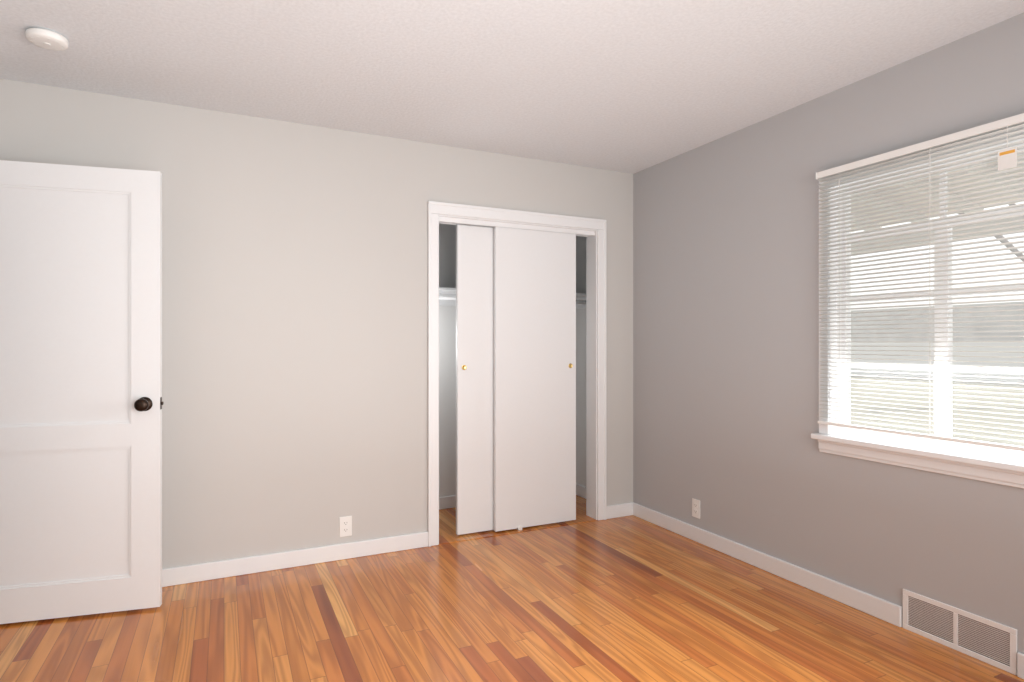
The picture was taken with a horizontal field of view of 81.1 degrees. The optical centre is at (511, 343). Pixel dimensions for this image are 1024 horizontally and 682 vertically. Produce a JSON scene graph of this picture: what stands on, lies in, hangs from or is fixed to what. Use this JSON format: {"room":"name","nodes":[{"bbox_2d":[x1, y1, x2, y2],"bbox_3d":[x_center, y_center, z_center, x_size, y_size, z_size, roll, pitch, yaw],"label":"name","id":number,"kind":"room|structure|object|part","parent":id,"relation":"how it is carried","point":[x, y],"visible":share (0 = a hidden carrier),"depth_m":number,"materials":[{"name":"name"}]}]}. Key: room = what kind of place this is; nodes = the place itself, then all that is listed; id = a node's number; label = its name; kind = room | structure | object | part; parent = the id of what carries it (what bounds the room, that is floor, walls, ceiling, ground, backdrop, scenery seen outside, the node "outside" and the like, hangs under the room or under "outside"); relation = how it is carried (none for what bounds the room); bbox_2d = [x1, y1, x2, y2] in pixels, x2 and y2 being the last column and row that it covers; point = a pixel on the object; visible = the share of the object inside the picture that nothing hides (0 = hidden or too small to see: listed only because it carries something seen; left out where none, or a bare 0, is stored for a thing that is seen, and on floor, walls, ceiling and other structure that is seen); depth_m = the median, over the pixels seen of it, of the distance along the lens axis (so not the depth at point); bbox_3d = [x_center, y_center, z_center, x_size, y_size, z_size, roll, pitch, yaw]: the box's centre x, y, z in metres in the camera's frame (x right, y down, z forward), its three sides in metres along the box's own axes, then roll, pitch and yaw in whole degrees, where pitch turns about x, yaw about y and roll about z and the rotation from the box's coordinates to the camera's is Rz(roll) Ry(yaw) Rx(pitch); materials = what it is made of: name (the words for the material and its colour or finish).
{"room":"empty bedroom","nodes":[
{"label":"empty bedroom","id":0,"kind":"room"},
{"bbox_2d":[0,79,632,568],"bbox_3d":[-1.377,0.007,3.299,5.180,2.456,0.120,0,0,-26],"label":"wall","id":1,"kind":"structure","parent":0,"point":[294,335],"depth_m":3.32,"materials":[{"name":"grey paint"}]},
{"bbox_2d":[0,160,163,623],"bbox_3d":[-2.028,0.213,2.681,0.830,2.020,0.169,0,0,-16],"label":"entry door","id":2,"kind":"structure","parent":1,"relation":"in","point":[81,402],"depth_m":2.69,"materials":[{"name":"white wood"}]},
{"bbox_3d":[-1.684,0.280,2.727,0.066,0.066,0.067,0,0,-16],"label":"knob","id":3,"kind":"part","parent":2,"relation":"part of","materials":[{"name":"brown metal"}]},
{"bbox_2d":[339,516,351,536],"bbox_3d":[-0.954,1.051,3.433,0.070,0.114,0.007,0,0,-26],"label":"electrical outlet","id":4,"kind":"object","parent":1,"relation":"attached to","point":[345,526],"visible":1,"depth_m":3.43,"materials":[{"name":"white plastic"}]},
{"bbox_3d":[-0.953,1.052,3.430,0.015,0.055,0.001,0,0,-26],"label":"panel","id":5,"kind":"part","parent":4,"relation":"part of","materials":[{"name":"white plastic"}]},
{"bbox_2d":[162,502,633,586],"bbox_3d":[-0.807,1.190,3.498,3.740,0.090,0.016,0,0,-26],"label":"baseboard","id":6,"kind":"structure","parent":1,"relation":"attached to","point":[179,575],"depth_m":3.31,"materials":[{"name":"white wood"}]},
{"bbox_2d":[456,224,493,534],"bbox_3d":[-0.078,0.232,3.951,0.610,1.978,0.036,0,0,-26],"label":"closet door","id":7,"kind":"structure","parent":1,"relation":"in","point":[474,379],"depth_m":3.86,"materials":[{"name":"white wood"}]},
{"bbox_3d":[-0.306,0.155,3.824,0.033,0.033,0.004,0,0,-26],"label":"handle","id":8,"kind":"part","parent":7,"relation":"part of","materials":[{"name":"gold metal"}]},
{"bbox_2d":[439,216,594,236],"bbox_3d":[0.041,-0.770,3.985,1.150,0.030,0.090,0,0,-26],"label":"track rail","id":9,"kind":"object","parent":1,"relation":"attached to","point":[481,223],"visible":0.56,"depth_m":3.91,"materials":[{"name":"white metal"}]},
{"bbox_2d":[431,204,603,545],"bbox_3d":[0.042,0.215,3.983,1.190,2.040,0.126,0,0,-26],"label":"door frame","id":10,"kind":"structure","parent":1,"relation":"attached to","point":[591,375],"depth_m":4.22,"materials":[{"name":"white wood"}]},
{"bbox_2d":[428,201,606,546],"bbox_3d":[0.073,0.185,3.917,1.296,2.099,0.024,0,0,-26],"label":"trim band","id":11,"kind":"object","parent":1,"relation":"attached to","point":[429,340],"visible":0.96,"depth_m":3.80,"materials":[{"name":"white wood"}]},
{"bbox_2d":[494,227,575,531],"bbox_3d":[0.162,0.232,4.019,0.610,1.978,0.036,0,0,-26],"label":"closet door","id":12,"kind":"structure","parent":1,"relation":"in","point":[534,377],"depth_m":4.00,"materials":[{"name":"white wood"}]},
{"bbox_3d":[0.403,0.155,4.117,0.033,0.033,0.004,0,0,-26],"label":"handle","id":13,"kind":"part","parent":12,"relation":"part of","materials":[{"name":"gold metal"}]},
{"bbox_2d":[439,224,455,496],"bbox_3d":[-0.279,0.007,4.638,1.880,2.456,0.100,0,0,-26],"label":"wall","id":14,"kind":"structure","parent":0,"point":[447,369],"depth_m":4.48,"materials":[{"name":"white paint"}]},
{"bbox_2d":[439,287,585,308],"bbox_3d":[-0.183,-0.332,4.440,1.680,0.104,0.340,0,0,-26],"label":"closet shelf","id":15,"kind":"object","parent":14,"relation":"attached to","point":[447,296],"depth_m":4.45,"materials":[{"name":"white wood"}]},
{"bbox_2d":[439,483,585,509],"bbox_3d":[-0.124,1.190,4.315,1.680,0.090,0.616,0,0,-26],"label":"baseboard","id":16,"kind":"structure","parent":14,"relation":"attached to","point":[446,502],"depth_m":4.48,"materials":[{"name":"white wood"}]},
{"bbox_2d":[0,495,1023,681],"bbox_3d":[-0.471,1.283,1.416,5.180,0.104,5.800,0,0,-26],"label":"floor","id":17,"kind":"structure","parent":0,"point":[631,598],"depth_m":2.61,"materials":[{"name":"brown wood"}]},
{"bbox_2d":[0,0,1023,173],"bbox_3d":[-0.471,-1.271,1.416,5.180,0.100,5.800,0,0,-26],"label":"ceiling","id":18,"kind":"structure","parent":0,"point":[630,86],"depth_m":2.58,"materials":[{"name":"white paint"}]},
{"bbox_2d":[25,28,68,50],"bbox_3d":[-1.838,-1.200,2.367,0.136,0.041,0.136,0,0,-26],"label":"smoke detector","id":19,"kind":"object","parent":18,"relation":"attached to","point":[48,39],"visible":0.98,"depth_m":2.34,"materials":[{"name":"white plastic"}]},
{"bbox_2d":[576,236,585,486],"bbox_3d":[0.679,0.007,4.699,0.100,2.456,0.620,0,0,-26],"label":"wall","id":20,"kind":"structure","parent":0,"point":[580,367],"depth_m":4.83,"materials":[{"name":"white paint"}]},
{"bbox_2d":[633,13,1023,653],"bbox_3d":[1.809,0.007,2.513,0.120,2.456,5.800,0,0,-26],"label":"wall","id":21,"kind":"structure","parent":0,"point":[725,329],"depth_m":3.13,"materials":[{"name":"grey paint"}]},
{"bbox_2d":[692,498,699,518],"bbox_3d":[1.149,1.032,3.738,0.007,0.114,0.070,0,0,-26],"label":"electrical outlet","id":22,"kind":"object","parent":21,"relation":"attached to","point":[696,508],"visible":1,"depth_m":3.73,"materials":[{"name":"white plastic"}]},
{"bbox_2d":[633,503,1023,678],"bbox_3d":[1.914,1.190,2.139,0.016,0.090,4.794,0,0,-26],"label":"baseboard","id":23,"kind":"structure","parent":21,"relation":"attached to","point":[878,607],"depth_m":3.11,"materials":[{"name":"white wood"}]},
{"bbox_2d":[811,433,1023,472],"bbox_3d":[1.754,0.458,2.454,0.070,0.026,1.150,0,0,-26],"label":"window sill","id":24,"kind":"structure","parent":21,"relation":"attached to","point":[971,459],"depth_m":2.48,"materials":[{"name":"white wood"}]},
{"bbox_2d":[818,124,1023,488],"bbox_3d":[1.811,-0.142,2.481,0.144,1.355,1.110,0,0,-26],"label":"window","id":25,"kind":"structure","parent":21,"relation":"in","point":[976,450],"depth_m":2.59,"materials":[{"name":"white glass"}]},
{"bbox_2d":[816,113,1023,450],"bbox_3d":[1.734,-0.222,2.444,0.043,1.229,1.092,0,0,-26],"label":"window blind","id":26,"kind":"object","parent":25,"relation":"attached to","point":[1007,158],"visible":1,"depth_m":2.47,"materials":[{"name":"plastic"}]},
{"bbox_3d":[1.738,0.385,2.446,0.026,0.014,1.080,0,0,-26],"label":"rail","id":27,"kind":"part","parent":26,"relation":"part of","materials":[{"name":"plastic"}]},
{"bbox_3d":[1.757,0.503,2.455,0.024,0.064,1.110,0,0,-26],"label":"window sill apron","id":28,"kind":"part","parent":25,"relation":"part of","materials":[{"name":"white wood"}]},
{"bbox_2d":[903,589,1016,674],"bbox_3d":[1.787,1.150,2.411,0.008,0.170,0.415,0,0,-26],"label":"air vent","id":29,"kind":"object","parent":21,"relation":"in","point":[990,642],"visible":1,"depth_m":2.39,"materials":[{"name":"metal"}]},
{"label":"outside","id":30,"kind":"structure","parent":0,"visible":0},
{"bbox_2d":[851,376,1023,446],"bbox_3d":[26.116,1.785,18.118,57.220,0.200,90.000,0,0,-26],"label":"ground","id":31,"kind":"structure","parent":30,"point":[968,437],"depth_m":15.45,"materials":[{"name":"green plant"}]},
{"bbox_2d":[851,342,1023,382],"bbox_3d":[24.218,-1.140,28.080,8.800,5.650,50.400,0,0,-26],"label":"house","id":32,"kind":"structure","parent":31,"relation":"on","point":[954,358],"depth_m":27.27,"materials":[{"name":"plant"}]},
{"bbox_2d":[851,154,1023,253],"bbox_3d":[3.028,0.087,3.289,2.750,3.195,6.500,0,0,-26],"label":"porch","id":33,"kind":"object","parent":31,"relation":"on","point":[981,224],"depth_m":4.69,"materials":[{"name":"white"}]},
{"bbox_2d":[957,203,1023,261],"bbox_3d":[13.477,-3.286,15.857,4.977,9.942,5.376,0,0,-26],"label":"tree","id":34,"kind":"object","parent":31,"relation":"on","point":[1010,245],"depth_m":15.78,"materials":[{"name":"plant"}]},
{"bbox_2d":[851,301,1023,340],"bbox_3d":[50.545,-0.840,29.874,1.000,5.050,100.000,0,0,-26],"label":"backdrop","id":35,"kind":"structure","parent":30,"point":[954,325],"depth_m":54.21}
]}

